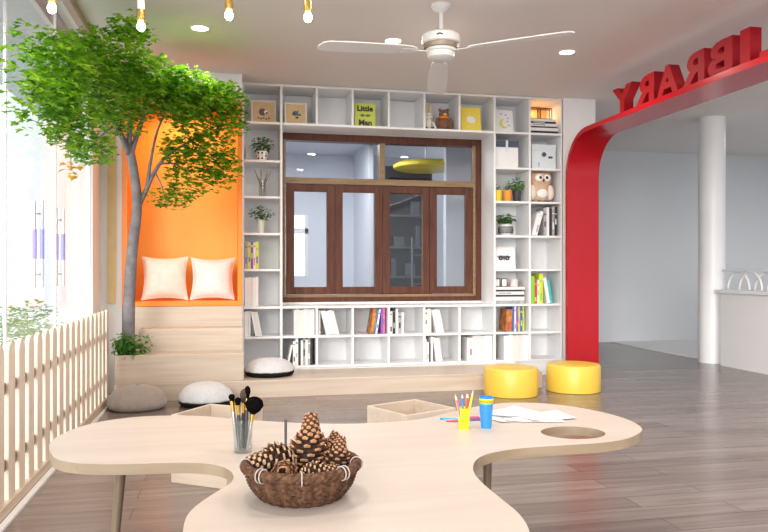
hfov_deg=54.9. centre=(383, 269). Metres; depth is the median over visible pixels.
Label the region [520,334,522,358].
book
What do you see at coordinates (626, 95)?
sign letter
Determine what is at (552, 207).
book
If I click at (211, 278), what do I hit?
throw pillow
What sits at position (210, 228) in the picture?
niche
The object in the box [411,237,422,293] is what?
metal rack
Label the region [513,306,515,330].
book
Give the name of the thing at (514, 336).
book
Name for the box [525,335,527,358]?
book
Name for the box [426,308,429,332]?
book
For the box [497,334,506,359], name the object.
book
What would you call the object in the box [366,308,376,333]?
book
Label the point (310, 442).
pine cone
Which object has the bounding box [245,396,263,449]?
makeup brush
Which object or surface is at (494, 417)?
paper sheet
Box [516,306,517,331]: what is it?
book
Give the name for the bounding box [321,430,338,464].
pine cone
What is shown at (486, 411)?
cup
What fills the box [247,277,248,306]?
book
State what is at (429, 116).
rabbit
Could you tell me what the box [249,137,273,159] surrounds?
potted plant
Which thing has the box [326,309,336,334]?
book
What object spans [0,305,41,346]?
shrub
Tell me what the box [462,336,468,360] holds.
book
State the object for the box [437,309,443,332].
book
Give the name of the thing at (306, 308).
book
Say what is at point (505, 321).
book
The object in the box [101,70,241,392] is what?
wall
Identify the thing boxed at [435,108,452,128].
bear
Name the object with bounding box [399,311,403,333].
book
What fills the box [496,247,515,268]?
framed picture
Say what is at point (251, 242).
book
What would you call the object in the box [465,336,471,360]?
book
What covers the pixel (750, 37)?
sign letter
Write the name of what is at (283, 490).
wicker basket
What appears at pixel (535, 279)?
book
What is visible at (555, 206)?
book
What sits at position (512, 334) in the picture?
book
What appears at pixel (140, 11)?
socket
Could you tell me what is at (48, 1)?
socket
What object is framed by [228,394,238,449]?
makeup brush
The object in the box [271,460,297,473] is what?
pine cone
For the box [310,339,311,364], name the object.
book
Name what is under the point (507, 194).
potted plant
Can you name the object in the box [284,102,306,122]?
framed picture
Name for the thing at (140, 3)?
pendant lamp
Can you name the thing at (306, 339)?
book
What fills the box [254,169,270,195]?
vase
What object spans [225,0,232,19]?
pendant lamp
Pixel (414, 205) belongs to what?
storage box
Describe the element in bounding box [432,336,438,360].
book
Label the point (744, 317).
wall
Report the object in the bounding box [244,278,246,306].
book
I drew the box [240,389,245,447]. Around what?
makeup brush
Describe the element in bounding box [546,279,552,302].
book
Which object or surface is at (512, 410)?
paper sheet
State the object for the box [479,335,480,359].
book
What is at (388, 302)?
wall
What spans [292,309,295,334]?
book
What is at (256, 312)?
book
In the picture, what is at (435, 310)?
book
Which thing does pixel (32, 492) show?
trim
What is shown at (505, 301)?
book
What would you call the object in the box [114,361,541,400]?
step
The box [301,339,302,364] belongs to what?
book
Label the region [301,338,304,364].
book
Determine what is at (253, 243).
book
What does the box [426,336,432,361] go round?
book
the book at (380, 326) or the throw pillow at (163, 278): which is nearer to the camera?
the throw pillow at (163, 278)
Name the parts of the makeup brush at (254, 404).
handle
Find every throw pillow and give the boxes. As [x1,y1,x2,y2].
[141,256,187,300]
[190,257,234,299]
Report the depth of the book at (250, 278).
7.13 m
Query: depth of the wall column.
8.64 m
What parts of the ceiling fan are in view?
blade, blade, blade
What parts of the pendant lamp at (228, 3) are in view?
bulb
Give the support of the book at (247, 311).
on the bookcase at (353, 346)
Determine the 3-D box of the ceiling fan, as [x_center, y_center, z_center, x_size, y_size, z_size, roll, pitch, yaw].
[0.291,-1.596,5.154,1.593,0.408,1.453,0,0,-12]
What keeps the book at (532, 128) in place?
on the book at (555, 132)
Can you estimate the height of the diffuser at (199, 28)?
0.001 m
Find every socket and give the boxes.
[47,0,56,3]
[137,8,144,22]
[225,0,232,11]
[304,0,311,12]
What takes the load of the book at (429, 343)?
on the bookcase at (353, 346)
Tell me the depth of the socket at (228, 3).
3.90 m
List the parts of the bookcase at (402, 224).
shelf, shelf, shelf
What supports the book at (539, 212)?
on the bookcase at (353, 346)
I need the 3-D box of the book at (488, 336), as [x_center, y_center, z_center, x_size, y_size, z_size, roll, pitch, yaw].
[1.057,0.806,7.718,0.031,0.258,0.190,0,0,-12]
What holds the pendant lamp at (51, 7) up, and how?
hanging from the ceiling
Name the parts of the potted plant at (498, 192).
pot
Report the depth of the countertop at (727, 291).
8.13 m
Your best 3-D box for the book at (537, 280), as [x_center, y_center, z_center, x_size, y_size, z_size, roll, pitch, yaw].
[1.595,0.231,7.823,0.020,0.250,0.191,0,0,-12]
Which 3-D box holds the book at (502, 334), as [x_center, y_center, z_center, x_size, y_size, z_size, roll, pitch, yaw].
[1.263,0.809,7.760,0.021,0.252,0.190,0,0,-12]
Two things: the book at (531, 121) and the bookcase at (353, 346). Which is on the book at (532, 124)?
the book at (531, 121)
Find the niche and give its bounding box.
[122,99,241,306]
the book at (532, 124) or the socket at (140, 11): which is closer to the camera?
the socket at (140, 11)
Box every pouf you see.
[484,364,537,398]
[546,361,600,394]
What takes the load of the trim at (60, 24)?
attached to the wall at (77, 188)
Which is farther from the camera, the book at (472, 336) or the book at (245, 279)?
the book at (472, 336)
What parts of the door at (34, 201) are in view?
pull handle, pull handle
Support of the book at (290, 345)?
on the bookcase at (353, 346)
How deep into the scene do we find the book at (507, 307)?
7.68 m
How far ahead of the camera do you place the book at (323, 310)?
7.28 m
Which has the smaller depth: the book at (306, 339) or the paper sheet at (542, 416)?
the paper sheet at (542, 416)
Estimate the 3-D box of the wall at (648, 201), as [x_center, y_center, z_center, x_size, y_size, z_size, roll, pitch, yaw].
[3.890,-0.350,11.348,4.900,2.900,0.120,0,0,-12]
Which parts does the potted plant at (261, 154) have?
pot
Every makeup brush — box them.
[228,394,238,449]
[235,397,241,449]
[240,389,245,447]
[244,386,250,448]
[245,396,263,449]
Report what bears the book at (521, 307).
on the bookcase at (353, 346)
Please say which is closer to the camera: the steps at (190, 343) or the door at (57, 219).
the door at (57, 219)
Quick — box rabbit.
[426,103,433,128]
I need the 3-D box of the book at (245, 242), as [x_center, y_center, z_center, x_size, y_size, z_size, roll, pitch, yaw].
[-1.345,-0.139,7.206,0.030,0.265,0.191,0,0,-12]
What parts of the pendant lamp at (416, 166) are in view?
lamp shade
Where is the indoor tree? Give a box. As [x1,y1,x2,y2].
[0,8,249,354]
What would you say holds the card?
on the bookcase at (353, 346)
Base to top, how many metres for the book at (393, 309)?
0.262 m
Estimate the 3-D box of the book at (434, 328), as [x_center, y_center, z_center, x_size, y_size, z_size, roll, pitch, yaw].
[0.500,0.524,7.600,0.075,0.239,0.190,0,0,-12]
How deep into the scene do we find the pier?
10.81 m
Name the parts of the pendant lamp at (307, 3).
bulb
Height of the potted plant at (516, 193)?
0.267 m
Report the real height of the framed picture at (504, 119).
0.249 m
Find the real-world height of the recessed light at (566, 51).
0.004 m
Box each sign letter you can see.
[612,81,639,112]
[636,71,663,105]
[657,64,684,97]
[683,48,711,86]
[708,35,739,75]
[740,26,761,64]
[759,49,767,56]
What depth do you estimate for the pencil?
2.76 m
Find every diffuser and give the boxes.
[192,26,207,30]
[385,39,400,42]
[560,50,573,54]
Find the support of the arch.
on the floor
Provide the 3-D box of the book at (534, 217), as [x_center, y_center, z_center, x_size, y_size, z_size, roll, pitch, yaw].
[1.567,-0.474,7.821,0.095,0.239,0.190,0,0,-12]
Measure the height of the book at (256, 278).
0.284 m
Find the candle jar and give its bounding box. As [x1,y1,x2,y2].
[510,279,517,286]
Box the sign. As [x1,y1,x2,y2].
[354,103,375,125]
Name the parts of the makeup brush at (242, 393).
handle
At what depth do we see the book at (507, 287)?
7.68 m
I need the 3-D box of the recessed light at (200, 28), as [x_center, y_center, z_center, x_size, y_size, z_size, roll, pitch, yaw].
[-1.371,-1.798,5.506,0.156,0.004,0.156,0,0,-12]
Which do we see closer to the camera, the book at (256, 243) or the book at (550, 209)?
the book at (256, 243)
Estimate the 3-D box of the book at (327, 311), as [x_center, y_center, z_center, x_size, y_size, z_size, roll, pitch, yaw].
[-0.549,0.524,7.374,0.087,0.239,0.190,0,0,-12]
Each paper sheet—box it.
[492,406,538,415]
[492,415,517,421]
[503,413,563,421]
[519,410,575,420]
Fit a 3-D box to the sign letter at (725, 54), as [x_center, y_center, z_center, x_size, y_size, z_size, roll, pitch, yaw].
[2.455,-1.518,5.317,0.090,0.255,0.270,0,0,-12]
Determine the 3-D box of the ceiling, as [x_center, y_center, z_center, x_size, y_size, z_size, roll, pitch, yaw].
[2.159,-1.860,5.362,10.760,0.120,13.600,0,0,-12]
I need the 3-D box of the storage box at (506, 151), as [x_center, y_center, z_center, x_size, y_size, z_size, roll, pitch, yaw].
[1.250,-1.200,7.800,0.262,0.285,0.259,0,0,-12]
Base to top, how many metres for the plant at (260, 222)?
0.270 m
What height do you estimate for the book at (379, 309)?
0.250 m
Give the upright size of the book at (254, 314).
0.240 m
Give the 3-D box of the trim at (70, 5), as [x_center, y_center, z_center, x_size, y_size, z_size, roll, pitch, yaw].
[-1.522,-1.775,2.198,0.050,0.050,8.930,0,0,-12]
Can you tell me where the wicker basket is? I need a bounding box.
[238,446,362,507]
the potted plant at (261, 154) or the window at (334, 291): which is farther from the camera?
the window at (334, 291)
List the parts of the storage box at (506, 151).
lid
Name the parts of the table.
leg, leg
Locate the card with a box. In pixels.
[246,146,255,159]
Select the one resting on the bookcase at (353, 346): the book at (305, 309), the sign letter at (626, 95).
the book at (305, 309)
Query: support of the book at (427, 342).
on the bookcase at (353, 346)
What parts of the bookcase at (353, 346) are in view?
panel, panel, shelf, shelf, shelf, shelf, shelf, shelf, shelf, panel, panel, panel, shelf, shelf, shelf, board, panel, shelf, shelf, shelf, shelf, shelf, shelf, shelf, panel, shelf, shelf, shelf, shelf, shelf, shelf, shelf, panel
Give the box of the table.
[49,403,641,531]
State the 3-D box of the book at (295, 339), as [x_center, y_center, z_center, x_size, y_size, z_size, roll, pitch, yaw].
[-0.870,0.802,7.304,0.026,0.265,0.191,0,0,-12]
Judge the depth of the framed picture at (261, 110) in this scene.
7.23 m
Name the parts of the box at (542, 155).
lid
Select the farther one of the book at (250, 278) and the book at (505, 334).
the book at (505, 334)
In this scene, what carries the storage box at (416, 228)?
on the bookcase at (402, 224)
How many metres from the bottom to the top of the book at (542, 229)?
0.290 m
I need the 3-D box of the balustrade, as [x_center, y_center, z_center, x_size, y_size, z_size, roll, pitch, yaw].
[4.321,0.111,6.646,0.048,0.231,3.860,0,0,-12]
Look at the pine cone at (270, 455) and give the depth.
1.96 m
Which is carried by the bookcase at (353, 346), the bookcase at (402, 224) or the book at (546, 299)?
the book at (546, 299)
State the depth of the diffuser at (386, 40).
5.80 m
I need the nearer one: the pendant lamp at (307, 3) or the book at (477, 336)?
the pendant lamp at (307, 3)
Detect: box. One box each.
[171,404,261,488]
[367,399,455,422]
[390,258,395,275]
[392,237,404,245]
[404,263,414,275]
[410,201,418,214]
[414,226,419,245]
[496,140,518,167]
[531,144,555,168]
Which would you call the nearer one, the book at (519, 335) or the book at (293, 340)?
the book at (293, 340)
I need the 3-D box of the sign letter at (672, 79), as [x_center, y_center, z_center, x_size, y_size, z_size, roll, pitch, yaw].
[2.321,-1.518,5.953,0.090,0.255,0.310,0,0,-12]
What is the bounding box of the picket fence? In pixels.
[0,310,109,522]
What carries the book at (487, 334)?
on the bookcase at (353, 346)
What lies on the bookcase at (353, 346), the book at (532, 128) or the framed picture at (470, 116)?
the framed picture at (470, 116)
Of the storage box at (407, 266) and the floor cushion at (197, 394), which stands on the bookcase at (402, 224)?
the storage box at (407, 266)
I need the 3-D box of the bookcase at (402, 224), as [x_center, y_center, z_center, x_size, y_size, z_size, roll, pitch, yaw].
[0.310,-0.180,10.633,0.700,2.560,0.320,0,0,-12]
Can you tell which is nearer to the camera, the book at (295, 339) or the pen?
the pen
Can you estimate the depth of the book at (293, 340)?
7.22 m
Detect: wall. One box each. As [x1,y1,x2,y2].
[67,64,100,323]
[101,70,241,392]
[244,93,515,304]
[286,153,442,294]
[443,147,470,293]
[561,98,594,360]
[599,151,767,341]
[721,293,767,374]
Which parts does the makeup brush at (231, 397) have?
handle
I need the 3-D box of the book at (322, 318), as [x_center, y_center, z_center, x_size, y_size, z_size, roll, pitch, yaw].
[-0.605,0.523,7.369,0.078,0.241,0.190,0,0,-12]
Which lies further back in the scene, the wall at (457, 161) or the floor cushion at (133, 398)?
the wall at (457, 161)
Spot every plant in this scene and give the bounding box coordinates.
[248,206,274,232]
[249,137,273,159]
[496,184,501,200]
[496,213,515,234]
[502,183,511,200]
[506,177,524,200]
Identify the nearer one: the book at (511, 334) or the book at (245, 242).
the book at (245, 242)
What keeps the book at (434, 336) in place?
on the bookcase at (353, 346)
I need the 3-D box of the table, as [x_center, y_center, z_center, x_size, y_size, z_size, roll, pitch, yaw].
[0.015,0.851,2.256,2.170,0.501,1.909,0,0,-12]
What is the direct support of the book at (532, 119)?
on the book at (531, 121)
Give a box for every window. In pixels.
[3,0,5,348]
[282,132,480,301]
[294,215,307,275]
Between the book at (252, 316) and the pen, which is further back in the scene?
the book at (252, 316)
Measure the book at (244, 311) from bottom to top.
0.239 m
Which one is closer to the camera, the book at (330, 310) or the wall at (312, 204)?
the book at (330, 310)
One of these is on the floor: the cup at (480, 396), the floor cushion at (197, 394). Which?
the floor cushion at (197, 394)
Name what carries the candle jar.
on the book at (507, 287)
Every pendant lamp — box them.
[47,0,56,13]
[137,0,144,30]
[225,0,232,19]
[304,0,311,21]
[393,147,443,173]
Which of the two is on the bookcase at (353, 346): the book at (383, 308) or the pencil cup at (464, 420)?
the book at (383, 308)
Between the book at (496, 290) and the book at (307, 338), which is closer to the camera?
the book at (307, 338)
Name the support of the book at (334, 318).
on the bookcase at (353, 346)
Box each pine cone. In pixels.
[248,441,296,471]
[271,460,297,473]
[290,412,330,471]
[299,461,338,473]
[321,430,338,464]
[323,434,350,467]
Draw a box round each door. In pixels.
[6,0,55,342]
[56,102,88,315]
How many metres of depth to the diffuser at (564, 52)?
6.12 m
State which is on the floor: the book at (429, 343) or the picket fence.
the picket fence
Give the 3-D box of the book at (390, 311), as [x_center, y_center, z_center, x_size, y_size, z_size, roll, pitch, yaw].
[0.052,0.531,7.505,0.028,0.225,0.191,0,0,-12]
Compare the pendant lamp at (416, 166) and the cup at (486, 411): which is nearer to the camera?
the cup at (486, 411)
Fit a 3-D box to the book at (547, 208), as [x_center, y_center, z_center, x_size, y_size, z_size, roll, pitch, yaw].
[1.701,-0.504,7.846,0.026,0.300,0.190,0,0,-12]
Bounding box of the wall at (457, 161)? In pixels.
[443,147,470,293]
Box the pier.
[354,144,372,286]
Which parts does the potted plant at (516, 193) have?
pot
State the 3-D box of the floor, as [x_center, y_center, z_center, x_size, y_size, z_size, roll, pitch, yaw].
[2.720,1.144,4.785,9.900,0.112,12.240,0,0,-12]
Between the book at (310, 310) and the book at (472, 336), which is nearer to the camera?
the book at (310, 310)
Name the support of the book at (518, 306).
on the bookcase at (353, 346)
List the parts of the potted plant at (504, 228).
pot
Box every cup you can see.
[458,406,470,429]
[479,395,492,398]
[479,404,493,428]
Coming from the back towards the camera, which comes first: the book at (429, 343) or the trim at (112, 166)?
the book at (429, 343)
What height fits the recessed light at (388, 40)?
0.004 m
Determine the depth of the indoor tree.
5.27 m
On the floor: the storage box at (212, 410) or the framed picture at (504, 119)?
the storage box at (212, 410)
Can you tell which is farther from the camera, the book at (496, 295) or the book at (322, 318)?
the book at (496, 295)
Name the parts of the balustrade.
rail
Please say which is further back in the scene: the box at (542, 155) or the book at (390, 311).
the box at (542, 155)
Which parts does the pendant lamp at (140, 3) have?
bulb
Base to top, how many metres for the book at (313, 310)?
0.255 m
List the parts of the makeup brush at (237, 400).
handle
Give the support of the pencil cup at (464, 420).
on the table
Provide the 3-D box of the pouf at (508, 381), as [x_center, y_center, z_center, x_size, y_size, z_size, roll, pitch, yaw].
[1.118,0.977,6.516,0.472,0.247,0.472,0,0,-12]
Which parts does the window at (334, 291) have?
sash, sash, sash, sash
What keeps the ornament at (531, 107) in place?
on the book at (532, 119)
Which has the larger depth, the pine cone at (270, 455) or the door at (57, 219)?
the door at (57, 219)
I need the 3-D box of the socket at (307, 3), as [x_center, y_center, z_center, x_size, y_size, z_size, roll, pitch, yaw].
[-0.406,-1.407,3.949,0.046,0.075,0.046,0,0,-12]
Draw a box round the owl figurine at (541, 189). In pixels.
[531,172,553,201]
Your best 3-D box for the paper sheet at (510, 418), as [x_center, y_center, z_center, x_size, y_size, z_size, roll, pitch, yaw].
[0.598,0.594,2.978,0.230,0.006,0.160,0,0,4]
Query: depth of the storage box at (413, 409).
4.06 m
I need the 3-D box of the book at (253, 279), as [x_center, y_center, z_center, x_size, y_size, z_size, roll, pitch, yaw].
[-1.276,0.217,7.218,0.031,0.277,0.190,0,0,-12]
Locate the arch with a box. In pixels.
[565,54,767,363]
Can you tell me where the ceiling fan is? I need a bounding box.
[318,1,574,93]
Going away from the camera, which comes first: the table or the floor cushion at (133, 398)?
the table
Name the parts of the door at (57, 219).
pull handle, pull handle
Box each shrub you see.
[0,299,63,342]
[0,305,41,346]
[110,333,153,359]
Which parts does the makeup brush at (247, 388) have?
handle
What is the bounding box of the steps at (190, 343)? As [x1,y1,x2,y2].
[115,306,243,384]
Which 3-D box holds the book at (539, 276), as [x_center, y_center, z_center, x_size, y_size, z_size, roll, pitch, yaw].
[1.626,0.198,7.832,0.042,0.315,0.191,0,0,-12]
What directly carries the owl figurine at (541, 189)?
on the bookcase at (353, 346)
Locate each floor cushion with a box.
[107,384,166,412]
[178,381,232,407]
[244,357,294,377]
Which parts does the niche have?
panel, seat, panel, panel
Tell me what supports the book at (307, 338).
on the bookcase at (353, 346)
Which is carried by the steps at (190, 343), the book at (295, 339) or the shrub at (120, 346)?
the shrub at (120, 346)
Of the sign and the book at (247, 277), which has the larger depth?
the sign
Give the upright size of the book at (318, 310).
0.242 m
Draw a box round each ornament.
[531,107,539,118]
[538,108,551,118]
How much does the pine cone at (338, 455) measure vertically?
0.108 m
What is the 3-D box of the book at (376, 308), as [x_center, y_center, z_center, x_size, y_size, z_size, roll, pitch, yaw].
[-0.096,0.513,7.471,0.059,0.262,0.191,0,0,-12]
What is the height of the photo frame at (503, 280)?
0.088 m
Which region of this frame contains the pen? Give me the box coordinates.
[284,419,286,445]
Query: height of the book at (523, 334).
0.259 m
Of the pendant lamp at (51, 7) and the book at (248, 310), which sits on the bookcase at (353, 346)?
the book at (248, 310)
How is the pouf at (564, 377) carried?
on the floor
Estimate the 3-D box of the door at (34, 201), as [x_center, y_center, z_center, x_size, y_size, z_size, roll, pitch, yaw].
[-2.079,-0.356,4.380,0.067,2.888,1.124,0,0,-12]
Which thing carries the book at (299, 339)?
on the bookcase at (353, 346)
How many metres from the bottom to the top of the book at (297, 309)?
0.258 m
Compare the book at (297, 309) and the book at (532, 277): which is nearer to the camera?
the book at (297, 309)
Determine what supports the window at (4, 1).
on the floor
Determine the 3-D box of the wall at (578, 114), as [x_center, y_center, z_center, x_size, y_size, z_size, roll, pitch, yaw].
[2.016,-0.350,7.978,0.380,2.900,0.380,0,0,-12]
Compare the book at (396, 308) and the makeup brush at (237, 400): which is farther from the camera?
the book at (396, 308)
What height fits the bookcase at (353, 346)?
2.896 m
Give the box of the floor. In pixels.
[0,340,767,531]
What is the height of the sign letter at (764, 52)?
0.255 m
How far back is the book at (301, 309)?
7.22 m
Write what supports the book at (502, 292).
on the book at (496, 295)
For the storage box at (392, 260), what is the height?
0.250 m
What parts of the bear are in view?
arm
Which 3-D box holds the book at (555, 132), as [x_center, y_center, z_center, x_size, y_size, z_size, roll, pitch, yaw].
[1.660,-1.440,7.869,0.315,0.030,0.220,0,0,-12]
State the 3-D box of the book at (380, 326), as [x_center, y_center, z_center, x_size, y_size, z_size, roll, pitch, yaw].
[-0.040,0.512,7.485,0.020,0.262,0.191,0,0,-12]
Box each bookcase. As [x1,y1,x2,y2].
[242,82,562,374]
[385,166,431,293]
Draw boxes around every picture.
[251,100,275,121]
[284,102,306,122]
[461,107,480,129]
[496,110,513,131]
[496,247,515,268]
[502,279,506,285]
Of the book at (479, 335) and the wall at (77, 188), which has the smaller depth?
the wall at (77, 188)
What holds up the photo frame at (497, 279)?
on the book at (507, 287)
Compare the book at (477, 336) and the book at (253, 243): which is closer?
the book at (253, 243)
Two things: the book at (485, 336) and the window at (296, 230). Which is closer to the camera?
the book at (485, 336)
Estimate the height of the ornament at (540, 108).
0.119 m
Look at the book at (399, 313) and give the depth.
7.43 m
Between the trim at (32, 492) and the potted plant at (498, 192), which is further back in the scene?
the potted plant at (498, 192)
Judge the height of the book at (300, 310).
0.250 m
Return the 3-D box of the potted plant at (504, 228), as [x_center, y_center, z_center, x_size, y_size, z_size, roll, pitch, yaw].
[1.281,-0.473,7.773,0.237,0.235,0.261,0,0,5]
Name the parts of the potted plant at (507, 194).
pot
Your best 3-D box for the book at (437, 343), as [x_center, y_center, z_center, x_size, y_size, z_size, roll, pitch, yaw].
[0.533,0.813,7.603,0.056,0.242,0.190,0,0,-12]
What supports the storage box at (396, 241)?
on the bookcase at (402, 224)
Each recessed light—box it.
[189,25,210,31]
[383,38,402,43]
[557,49,576,54]
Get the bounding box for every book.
[244,241,247,268]
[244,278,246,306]
[244,311,245,335]
[246,310,248,335]
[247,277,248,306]
[248,242,250,268]
[248,310,250,335]
[249,277,251,305]
[251,242,252,268]
[251,311,256,335]
[252,278,254,305]
[253,243,254,268]
[253,311,259,335]
[255,242,258,268]
[255,277,257,305]
[255,311,261,335]
[286,343,292,361]
[291,339,294,364]
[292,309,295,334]
[294,338,297,364]
[296,308,298,335]
[298,338,300,364]
[299,309,301,334]
[301,309,303,334]
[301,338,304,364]
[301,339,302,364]
[302,308,306,334]
[305,338,307,364]
[306,308,308,334]
[307,338,309,364]
[309,309,311,334]
[310,308,314,334]
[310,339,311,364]
[318,310,319,334]
[320,310,327,334]
[322,309,330,334]
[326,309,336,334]
[326,310,334,334]
[332,310,338,334]
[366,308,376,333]
[374,308,378,333]
[375,309,380,333]
[377,308,382,333]
[383,308,384,333]
[390,307,395,333]
[390,311,391,333]
[396,308,397,333]
[398,311,400,333]
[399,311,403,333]
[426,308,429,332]
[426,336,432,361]
[427,342,428,361]
[429,343,430,361]
[431,308,441,332]
[431,309,438,332]
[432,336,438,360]
[434,336,442,360]
[435,337,440,360]
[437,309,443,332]
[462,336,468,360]
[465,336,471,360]
[467,335,475,360]
[475,335,478,360]
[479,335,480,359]
[481,335,483,359]
[484,335,486,359]
[487,334,491,359]
[487,335,489,359]
[496,286,524,289]
[496,290,521,291]
[496,291,523,294]
[496,295,523,296]
[496,296,523,300]
[496,300,524,303]
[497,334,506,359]
[499,308,512,331]
[502,334,508,359]
[505,334,510,359]
[506,306,513,330]
[511,334,512,359]
[512,334,517,358]
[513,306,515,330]
[513,335,515,359]
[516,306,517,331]
[518,306,519,330]
[518,334,520,358]
[520,306,522,330]
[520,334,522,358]
[523,334,524,358]
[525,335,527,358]
[531,118,554,121]
[531,121,555,123]
[531,123,556,126]
[531,126,556,127]
[531,127,557,131]
[531,130,557,133]
[531,213,539,235]
[531,276,534,303]
[532,273,542,303]
[533,211,542,235]
[535,279,536,303]
[536,208,545,235]
[537,280,538,303]
[540,207,548,235]
[543,277,549,302]
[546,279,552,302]
[549,206,554,235]
[549,208,551,235]
[555,206,556,235]
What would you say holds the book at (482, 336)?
on the bookcase at (353, 346)
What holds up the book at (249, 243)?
on the bookcase at (353, 346)
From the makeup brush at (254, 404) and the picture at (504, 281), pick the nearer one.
the makeup brush at (254, 404)
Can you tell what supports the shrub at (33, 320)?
on the floor
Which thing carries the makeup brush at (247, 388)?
in the tumbler
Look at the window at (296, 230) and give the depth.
11.49 m
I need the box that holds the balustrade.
[722,269,767,290]
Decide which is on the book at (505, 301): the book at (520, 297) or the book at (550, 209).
the book at (520, 297)
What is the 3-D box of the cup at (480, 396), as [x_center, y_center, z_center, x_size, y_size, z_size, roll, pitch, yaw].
[0.388,0.527,2.803,0.055,0.092,0.055,0,0,-12]
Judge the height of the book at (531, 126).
0.016 m
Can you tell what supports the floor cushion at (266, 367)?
on the step at (397, 378)
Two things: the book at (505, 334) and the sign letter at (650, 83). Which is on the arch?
the sign letter at (650, 83)
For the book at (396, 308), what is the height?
0.250 m
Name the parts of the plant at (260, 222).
pot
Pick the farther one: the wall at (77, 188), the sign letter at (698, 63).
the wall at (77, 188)
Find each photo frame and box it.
[496,278,499,286]
[501,278,506,286]
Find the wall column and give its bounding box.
[698,115,725,363]
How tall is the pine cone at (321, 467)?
0.069 m
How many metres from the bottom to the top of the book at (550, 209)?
0.290 m
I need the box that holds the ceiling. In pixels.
[0,0,767,157]
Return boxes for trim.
[0,405,107,531]
[35,0,75,47]
[61,0,104,55]
[108,89,115,302]
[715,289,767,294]

